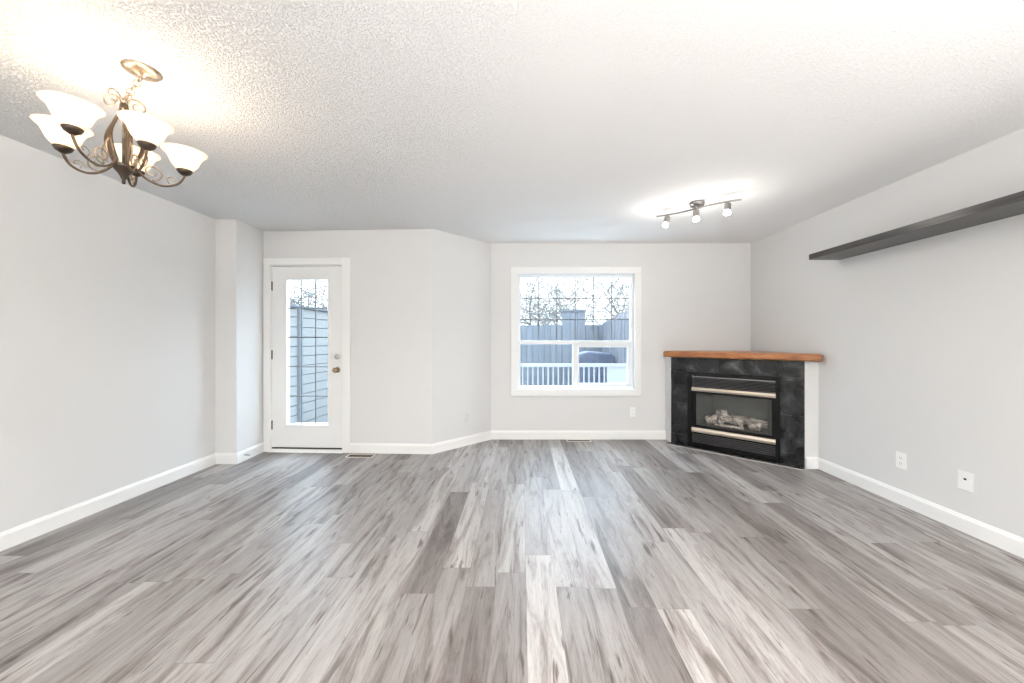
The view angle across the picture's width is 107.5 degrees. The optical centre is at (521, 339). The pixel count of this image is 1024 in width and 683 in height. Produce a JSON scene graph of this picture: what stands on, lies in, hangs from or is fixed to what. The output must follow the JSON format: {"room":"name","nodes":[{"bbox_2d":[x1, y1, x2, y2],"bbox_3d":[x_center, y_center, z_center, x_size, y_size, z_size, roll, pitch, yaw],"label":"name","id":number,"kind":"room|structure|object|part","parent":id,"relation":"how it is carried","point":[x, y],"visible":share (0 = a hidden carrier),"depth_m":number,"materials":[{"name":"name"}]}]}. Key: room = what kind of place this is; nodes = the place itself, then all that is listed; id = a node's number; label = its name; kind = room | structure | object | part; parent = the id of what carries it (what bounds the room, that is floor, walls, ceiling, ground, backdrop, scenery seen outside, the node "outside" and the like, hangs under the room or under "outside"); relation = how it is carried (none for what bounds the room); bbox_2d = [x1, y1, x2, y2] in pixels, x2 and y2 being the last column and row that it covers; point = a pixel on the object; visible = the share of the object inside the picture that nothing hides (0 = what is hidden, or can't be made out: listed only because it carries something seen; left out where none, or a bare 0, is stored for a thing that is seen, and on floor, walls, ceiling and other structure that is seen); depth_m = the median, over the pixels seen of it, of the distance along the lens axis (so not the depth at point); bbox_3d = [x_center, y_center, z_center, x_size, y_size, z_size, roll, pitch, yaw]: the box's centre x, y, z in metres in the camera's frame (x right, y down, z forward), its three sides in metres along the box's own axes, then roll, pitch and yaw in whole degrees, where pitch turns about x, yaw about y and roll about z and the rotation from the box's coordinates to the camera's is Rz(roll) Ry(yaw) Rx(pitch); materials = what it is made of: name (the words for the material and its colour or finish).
{"room":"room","nodes":[
{"label":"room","id":0,"kind":"room"},
{"bbox_2d":[0,135,214,531],"bbox_3d":[-3.140,0.015,0.222,0.160,2.440,7.363,0,0,0],"label":"wall","id":1,"kind":"structure","parent":0,"point":[107,285],"depth_m":2.66,"materials":[{"name":"white paint"}]},
{"bbox_2d":[0,453,215,551],"bbox_3d":[-3.052,1.181,0.222,0.016,0.108,7.043,0,0,0],"label":"baseboard","id":2,"kind":"structure","parent":1,"relation":"attached to","point":[11,537],"depth_m":2.67,"materials":[{"name":"white paint"}]},
{"bbox_2d":[215,219,235,452],"bbox_3d":[-3.035,0.015,3.823,0.370,2.440,0.160,0,0,0],"label":"wall","id":3,"kind":"structure","parent":0,"point":[225,229],"depth_m":3.74,"materials":[{"name":"white paint"}]},
{"bbox_2d":[216,453,236,463],"bbox_3d":[-2.947,1.181,3.735,0.227,0.108,0.016,0,0,0],"label":"baseboard","id":4,"kind":"structure","parent":3,"relation":"attached to","point":[221,458],"depth_m":3.73,"materials":[{"name":"white paint"}]},
{"bbox_2d":[236,219,262,452],"bbox_3d":[-2.941,0.015,4.034,0.160,2.440,0.589,0,0,-2],"label":"wall","id":5,"kind":"structure","parent":0,"point":[249,239],"depth_m":3.92,"materials":[{"name":"white paint"}]},
{"bbox_2d":[237,442,263,463],"bbox_3d":[-2.849,1.181,3.934,0.016,0.108,0.415,0,0,-2],"label":"baseboard","id":6,"kind":"structure","parent":5,"relation":"attached to","point":[257,449],"depth_m":3.92,"materials":[{"name":"white paint"}]},
{"bbox_2d":[263,229,431,443],"bbox_3d":[-2.004,0.015,4.196,2.067,2.440,0.160,0,0,3],"label":"wall","id":7,"kind":"structure","parent":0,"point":[391,269],"depth_m":4.09,"materials":[{"name":"white paint"}]},
{"bbox_2d":[263,257,350,452],"bbox_3d":[-2.364,0.167,4.184,0.980,2.137,0.198,0,0,3],"label":"door","id":8,"kind":"structure","parent":7,"relation":"attached to","point":[279,435],"depth_m":4.14,"materials":[{"name":"white paint"}]},
{"bbox_3d":[-2.376,0.135,4.176,0.521,1.658,0.060,0,0,3],"label":"glass frame","id":9,"kind":"part","parent":8,"relation":"part of","materials":[{"name":"clear glass"}]},
{"bbox_2d":[288,280,327,423],"bbox_3d":[-2.376,0.135,4.176,0.493,1.630,0.008,0,0,3],"label":"grille","id":10,"kind":"object","parent":8,"relation":"attached to","point":[289,308],"depth_m":4.18,"materials":[{"name":"grey"}]},
{"bbox_3d":[-2.040,0.330,4.104,0.064,0.064,0.068,0,0,3],"label":"knob","id":11,"kind":"part","parent":8,"relation":"part of","materials":[{"name":"gold metal"}]},
{"bbox_2d":[350,443,431,453],"bbox_3d":[-1.423,1.181,4.080,0.909,0.108,0.016,0,0,3],"label":"baseboard","id":12,"kind":"structure","parent":7,"relation":"attached to","point":[377,448],"depth_m":4.07,"materials":[{"name":"white paint"}]},
{"bbox_2d":[432,229,490,443],"bbox_3d":[-0.715,0.015,4.449,0.160,2.440,0.911,0,0,44],"label":"wall","id":13,"kind":"structure","parent":0,"point":[461,266],"depth_m":4.34,"materials":[{"name":"white paint"}]},
{"bbox_2d":[432,431,490,453],"bbox_3d":[-0.678,1.181,4.360,0.016,0.108,0.851,0,0,44],"label":"baseboard","id":14,"kind":"structure","parent":13,"relation":"attached to","point":[451,444],"depth_m":4.32,"materials":[{"name":"white paint"}]},
{"bbox_2d":[466,412,470,421],"bbox_3d":[-0.633,0.906,4.412,0.009,0.115,0.070,0,0,44],"label":"wall outlet","id":15,"kind":"object","parent":13,"relation":"attached to","point":[468,414],"visible":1,"depth_m":4.41,"materials":[{"name":"white paint"}]},
{"bbox_2d":[0,440,1023,682],"bbox_3d":[-0.105,1.295,0.685,5.910,0.120,7.970,0,0,0],"label":"floor","id":16,"kind":"structure","parent":0,"point":[489,561],"depth_m":1.96,"materials":[{"name":"laminate"}]},
{"bbox_2d":[346,454,374,457],"bbox_3d":[-1.718,1.232,3.985,0.285,0.004,0.100,0,0,3],"label":"floor vent","id":17,"kind":"object","parent":16,"relation":"in","point":[349,455],"visible":1,"depth_m":3.99,"materials":[{"name":"beige metal"}]},
{"bbox_2d":[566,440,591,441],"bbox_3d":[0.695,1.232,4.590,0.300,0.004,0.090,0,0,0],"label":"floor vent","id":18,"kind":"object","parent":16,"relation":"in","point":[566,440],"visible":1,"depth_m":4.57,"materials":[{"name":"beige metal"}]},
{"bbox_2d":[663,351,823,470],"bbox_3d":[2.539,0.683,4.305,1.505,1.104,0.932,0,0,44],"label":"fireplace","id":19,"kind":"object","parent":16,"relation":"on","point":[764,388],"visible":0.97,"depth_m":4.02,"materials":[{"name":"black stone"}]},
{"bbox_2d":[705,414,717,423],"bbox_3d":[2.163,0.901,4.282,0.127,0.108,0.107,0,0,27],"label":"log","id":20,"kind":"object","parent":19,"relation":"on","point":[710,419],"visible":0.97,"depth_m":4.25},
{"bbox_2d":[716,409,721,416],"bbox_3d":[2.283,0.840,4.297,0.109,0.092,0.086,0,0,35],"label":"log","id":21,"kind":"object","parent":19,"relation":"on","point":[718,412],"visible":0.54,"depth_m":4.29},
{"bbox_2d":[714,423,743,429],"bbox_3d":[2.263,0.946,4.104,0.290,0.030,0.029,0,0,44],"label":"log","id":22,"kind":"object","parent":19,"relation":"on","point":[715,424],"visible":1,"depth_m":4.09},
{"bbox_2d":[717,410,743,426],"bbox_3d":[2.292,0.863,4.128,0.116,0.172,0.268,0,0,-39],"label":"log","id":23,"kind":"object","parent":19,"relation":"on","point":[725,417],"visible":0.99,"depth_m":4.12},
{"bbox_3d":[2.244,0.795,4.038,0.895,0.856,0.029,0,0,44],"label":"insert frame","id":24,"kind":"part","parent":19,"relation":"part of","materials":[{"name":"black metal"}]},
{"bbox_3d":[2.259,0.788,4.043,0.806,0.417,0.022,0,0,44],"label":"glass frame","id":25,"kind":"part","parent":19,"relation":"part of","materials":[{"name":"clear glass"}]},
{"bbox_2d":[705,423,764,434],"bbox_3d":[2.364,0.972,4.152,0.586,0.024,0.180,0,0,44],"label":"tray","id":26,"kind":"object","parent":19,"relation":"on","point":[746,429],"depth_m":4.08,"materials":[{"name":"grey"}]},
{"bbox_2d":[731,414,767,428],"bbox_3d":[2.491,0.891,4.120,0.357,0.109,0.092,0,0,42],"label":"log","id":27,"kind":"object","parent":19,"relation":"on","point":[765,423],"visible":0.52,"depth_m":4.09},
{"bbox_2d":[747,420,762,430],"bbox_3d":[2.476,0.909,3.978,0.151,0.112,0.107,0,0,23],"label":"log","id":28,"kind":"object","parent":19,"relation":"on","point":[756,426],"visible":1,"depth_m":3.95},
{"bbox_2d":[0,0,1023,242],"bbox_3d":[-0.105,-1.280,0.685,6.230,0.150,8.290,0,0,0],"label":"ceiling","id":29,"kind":"structure","parent":0,"point":[490,121],"depth_m":1.86,"materials":[{"name":"white paint"}]},
{"bbox_2d":[30,59,207,187],"bbox_3d":[-1.758,-0.950,1.671,0.545,0.510,0.560,0,0,19],"label":"chandelier","id":30,"kind":"object","parent":29,"relation":"hanging from","point":[72,117],"visible":1,"depth_m":1.61,"materials":[{"name":"white glass"}]},
{"bbox_3d":[-1.975,-0.876,1.615,0.176,0.092,0.176,0,0,0],"label":"lamp shade","id":31,"kind":"part","parent":30,"relation":"part of","materials":[{"name":"white glass"}]},
{"bbox_3d":[-1.761,-0.876,1.469,0.176,0.092,0.176,0,0,0],"label":"lamp shade","id":32,"kind":"part","parent":30,"relation":"part of","materials":[{"name":"white glass"}]},
{"bbox_3d":[-1.880,-0.890,1.642,0.208,0.332,0.014,0,0,-18],"label":"arm","id":33,"kind":"part","parent":30,"relation":"part of","materials":[{"name":"brown metal"}]},
{"bbox_3d":[-1.768,-0.890,1.567,0.018,0.331,0.207,0,0,-6],"label":"arm","id":34,"kind":"part","parent":30,"relation":"part of","materials":[{"name":"brown metal"}]},
{"bbox_3d":[-1.778,-0.931,1.674,0.030,0.292,0.030,0,0,0],"label":"stem","id":35,"kind":"part","parent":30,"relation":"part of","materials":[{"name":"brown metal"}]},
{"bbox_3d":[-1.838,-0.890,1.762,0.016,0.331,0.207,0,0,-34],"label":"arm","id":36,"kind":"part","parent":30,"relation":"part of","materials":[{"name":"brown metal"}]},
{"bbox_3d":[-1.734,-1.127,1.674,0.092,0.107,0.028,0,0,0],"label":"chain","id":37,"kind":"part","parent":30,"relation":"part of","materials":[{"name":"brown metal"}]},
{"bbox_3d":[-1.680,-0.890,1.631,0.208,0.331,0.015,0,0,23],"label":"arm","id":38,"kind":"part","parent":30,"relation":"part of","materials":[{"name":"brown metal"}]},
{"bbox_3d":[-1.896,-0.876,1.843,0.176,0.092,0.176,0,0,0],"label":"lamp shade","id":39,"kind":"part","parent":30,"relation":"part of","materials":[{"name":"white glass"}]},
{"bbox_3d":[-1.590,-0.876,1.590,0.176,0.092,0.176,0,0,0],"label":"lamp shade","id":40,"kind":"part","parent":30,"relation":"part of","materials":[{"name":"white glass"}]},
{"bbox_3d":[-1.714,-0.890,1.760,0.016,0.331,0.207,0,0,36],"label":"arm","id":41,"kind":"part","parent":30,"relation":"part of","materials":[{"name":"brown metal"}]},
{"bbox_3d":[-1.653,-0.876,1.838,0.176,0.092,0.176,0,0,0],"label":"lamp shade","id":42,"kind":"part","parent":30,"relation":"part of","materials":[{"name":"white glass"}]},
{"bbox_2d":[656,199,741,227],"bbox_3d":[1.533,-1.118,3.280,0.685,0.175,0.129,0,0,42],"label":"track light","id":43,"kind":"object","parent":29,"relation":"attached to","point":[697,204],"visible":1,"depth_m":3.24,"materials":[{"name":"grey metal"}]},
{"bbox_3d":[1.512,-1.051,3.257,0.056,0.039,0.056,0,0,38],"label":"frosted glass","id":44,"kind":"part","parent":43,"relation":"part of","materials":[{"name":"white glass"}]},
{"bbox_3d":[1.691,-1.051,3.091,0.055,0.041,0.055,0,0,38],"label":"frosted glass","id":45,"kind":"part","parent":43,"relation":"part of","materials":[{"name":"white glass"}]},
{"bbox_2d":[491,243,750,429],"bbox_3d":[1.278,0.015,4.750,3.463,2.440,0.160,0,0,0],"label":"wall","id":46,"kind":"structure","parent":0,"point":[696,296],"depth_m":4.67,"materials":[{"name":"white paint"}]},
{"bbox_2d":[511,267,641,395],"bbox_3d":[0.673,-0.105,4.721,1.621,1.603,0.138,0,0,0],"label":"window","id":47,"kind":"structure","parent":46,"relation":"in","point":[577,389],"depth_m":4.65,"materials":[{"name":"white paint"}]},
{"bbox_2d":[520,278,629,339],"bbox_3d":[0.673,-0.392,4.756,1.387,0.796,0.008,0,0,0],"label":"grille","id":48,"kind":"object","parent":47,"relation":"attached to","point":[538,298],"depth_m":4.75,"materials":[{"name":"grey"}]},
{"bbox_3d":[0.673,0.030,4.753,1.387,0.048,0.065,0,0,0],"label":"rail","id":49,"kind":"part","parent":47,"relation":"part of","materials":[{"name":"white plastic"}]},
{"bbox_3d":[1.024,0.319,4.743,0.687,0.529,0.030,0,0,0],"label":"sliding sash","id":50,"kind":"part","parent":47,"relation":"part of","materials":[{"name":"white plastic"}]},
{"bbox_2d":[491,430,665,439],"bbox_3d":[0.700,1.181,4.662,2.172,0.108,0.016,0,0,0],"label":"baseboard","id":51,"kind":"structure","parent":46,"relation":"attached to","point":[495,434],"depth_m":4.65,"materials":[{"name":"white paint"}]},
{"bbox_2d":[630,407,634,416],"bbox_3d":[1.376,0.897,4.666,0.070,0.115,0.009,0,0,0],"label":"wall outlet","id":52,"kind":"object","parent":46,"relation":"attached to","point":[632,409],"visible":1,"depth_m":4.66,"materials":[{"name":"white plastic"}]},
{"bbox_2d":[665,357,670,441],"bbox_3d":[1.827,0.720,4.583,0.080,1.030,0.174,0,0,0],"label":"wall","id":53,"kind":"structure","parent":0,"point":[667,359],"depth_m":4.57,"materials":[{"name":"white paint"}]},
{"bbox_2d":[681,357,798,466],"bbox_3d":[2.281,0.720,4.079,1.291,1.030,0.080,0,0,44],"label":"wall","id":54,"kind":"structure","parent":0,"point":[681,357],"depth_m":3.95,"materials":[{"name":"paint"}]},
{"bbox_2d":[805,361,818,456],"bbox_3d":[2.785,0.720,3.644,0.130,1.030,0.080,0,0,0],"label":"wall","id":55,"kind":"structure","parent":0,"point":[811,367],"depth_m":3.60,"materials":[{"name":"white paint"}]},
{"bbox_2d":[805,457,817,468],"bbox_3d":[2.780,1.181,3.596,0.118,0.108,0.016,0,0,0],"label":"baseboard","id":56,"kind":"structure","parent":55,"relation":"attached to","point":[810,462],"depth_m":3.59,"materials":[{"name":"white paint"}]},
{"bbox_2d":[751,128,1023,537],"bbox_3d":[2.930,0.015,0.685,0.160,2.440,8.290,0,0,0],"label":"wall","id":57,"kind":"structure","parent":0,"point":[920,342],"depth_m":2.67,"materials":[{"name":"white paint"}]},
{"bbox_2d":[896,451,905,469],"bbox_3d":[2.846,0.905,2.816,0.009,0.120,0.075,0,0,0],"label":"wall outlet","id":58,"kind":"object","parent":57,"relation":"attached to","point":[900,457],"visible":1,"depth_m":2.81,"materials":[{"name":"white plastic"}]},
{"bbox_2d":[809,191,1023,259],"bbox_3d":[2.710,-0.742,2.140,0.280,0.049,2.440,0,0,0],"label":"floating shelf","id":59,"kind":"object","parent":57,"relation":"attached to","point":[1011,205],"visible":1,"depth_m":2.41,"materials":[{"name":"grey wood"}]},
{"bbox_2d":[818,457,1023,558],"bbox_3d":[2.842,1.181,0.152,0.016,0.108,6.904,0,0,0],"label":"baseboard","id":60,"kind":"structure","parent":57,"relation":"attached to","point":[1004,540],"depth_m":2.58,"materials":[{"name":"white paint"}]},
{"bbox_2d":[958,470,973,492],"bbox_3d":[2.846,0.905,2.407,0.008,0.120,0.085,0,0,0],"label":"cable jack","id":61,"kind":"object","parent":57,"relation":"attached to","point":[965,479],"visible":1,"depth_m":2.40,"materials":[{"name":"white plastic"}]},
{"label":"outside","id":62,"kind":"structure","parent":0,"visible":0},
{"bbox_2d":[520,310,622,315],"bbox_3d":[1.472,-0.828,11.500,7.974,0.450,0.024,0,0,0],"label":"overhead cable","id":63,"kind":"object","parent":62,"point":[610,310],"visible":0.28,"depth_m":11.49,"materials":[{"name":"grey plastic"}]},
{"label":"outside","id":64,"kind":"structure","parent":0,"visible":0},
{"bbox_3d":[0.000,1.795,18.125,28.000,0.120,23.750,0,0,0],"label":"ground","id":65,"kind":"structure","parent":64,"visible":0},
{"bbox_2d":[290,280,327,309],"bbox_3d":[-6.648,-0.509,12.057,4.228,4.495,5.077,0,0,0],"label":"bare tree","id":66,"kind":"object","parent":65,"relation":"on","point":[310,294],"visible":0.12,"depth_m":11.30,"materials":[{"name":"grey plant"}]},
{"bbox_2d":[294,423,327,423],"bbox_3d":[-1.400,1.585,5.577,9.200,0.400,1.433,0,0,0],"label":"deck","id":67,"kind":"object","parent":65,"relation":"on","point":[294,423],"depth_m":6.22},
{"bbox_2d":[290,304,327,423],"bbox_3d":[-3.754,0.512,7.199,0.102,2.185,4.400,0,0,2],"label":"fence","id":68,"kind":"object","parent":67,"relation":"on","point":[308,315],"visible":0.25,"depth_m":6.62,"materials":[{"name":"grey"}]},
{"bbox_3d":[-3.753,0.530,6.349,0.047,2.150,0.090,0,0,2],"label":"post","id":69,"kind":"part","parent":68,"relation":"part of","materials":[{"name":"grey"}]},
{"bbox_2d":[520,364,626,385],"bbox_3d":[0.490,0.870,6.100,2.860,1.030,0.082,0,0,0],"label":"deck railing","id":70,"kind":"object","parent":67,"relation":"on","point":[616,373],"visible":0.22,"depth_m":6.08,"materials":[{"name":"white wood"}]},
{"bbox_3d":[0.500,0.410,6.100,2.800,0.050,0.080,0,0,0],"label":"rail","id":71,"kind":"part","parent":70,"relation":"part of","materials":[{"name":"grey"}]},
{"bbox_3d":[1.630,0.900,6.100,0.500,0.930,0.044,0,0,0],"label":"solid panel","id":72,"kind":"part","parent":70,"relation":"part of","materials":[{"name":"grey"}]},
{"bbox_2d":[520,325,561,385],"bbox_3d":[-1.295,0.838,9.055,4.510,2.395,0.150,0,0,0],"label":"fence","id":73,"kind":"object","parent":65,"relation":"on","point":[529,353],"visible":0.15,"depth_m":8.99,"materials":[{"name":"wood"}]},
{"bbox_2d":[520,278,594,325],"bbox_3d":[0.070,-1.018,14.062,5.619,5.524,6.286,0,0,5],"label":"bare tree","id":74,"kind":"object","parent":65,"relation":"on","point":[542,310],"visible":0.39,"depth_m":13.35,"materials":[{"name":"grey plant"}]},
{"bbox_2d":[520,278,621,324],"bbox_3d":[2.751,-1.601,18.497,5.959,6.678,6.015,0,0,-29],"label":"bare tree","id":75,"kind":"object","parent":65,"relation":"on","point":[563,282],"visible":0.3,"depth_m":18.24,"materials":[{"name":"grey plant"}]},
{"bbox_2d":[561,309,586,385],"bbox_3d":[1.238,0.650,9.025,0.605,2.769,0.170,0,0,0],"label":"gate","id":76,"kind":"object","parent":65,"relation":"on","point":[568,326],"visible":0.53,"depth_m":8.96,"materials":[{"name":"wood"}]},
{"bbox_2d":[585,324,602,351],"bbox_3d":[1.758,0.828,9.055,0.485,2.415,0.150,0,0,0],"label":"fence","id":77,"kind":"object","parent":65,"relation":"on","point":[598,328],"visible":0.28,"depth_m":8.98,"materials":[{"name":"wood"}]},
{"bbox_2d":[579,351,614,382],"bbox_3d":[1.465,0.980,7.600,0.728,1.510,0.540,0,0,0],"label":"barbecue grill","id":78,"kind":"object","parent":65,"relation":"on","point":[585,357],"visible":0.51,"depth_m":7.33,"materials":[{"name":"grey"}]},
{"bbox_2d":[576,278,628,321],"bbox_3d":[4.036,-0.783,12.766,4.758,5.058,5.004,0,0,0],"label":"bare tree","id":79,"kind":"object","parent":65,"relation":"on","point":[618,294],"visible":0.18,"depth_m":12.89,"materials":[{"name":"grey plant"}]},
{"bbox_2d":[603,309,628,363],"bbox_3d":[1.960,0.749,7.648,0.150,2.573,2.602,0,0,2],"label":"fence","id":80,"kind":"object","parent":65,"relation":"on","point":[620,328],"visible":0.3,"depth_m":7.31,"materials":[{"name":"wood"}]},
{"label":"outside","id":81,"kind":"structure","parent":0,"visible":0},
{"bbox_2d":[530,320,601,321],"bbox_3d":[1.485,-0.603,11.600,8.043,0.206,0.024,0,0,0],"label":"overhead cable","id":82,"kind":"object","parent":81,"point":[530,320],"visible":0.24,"depth_m":11.59,"materials":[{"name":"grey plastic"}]}
]}

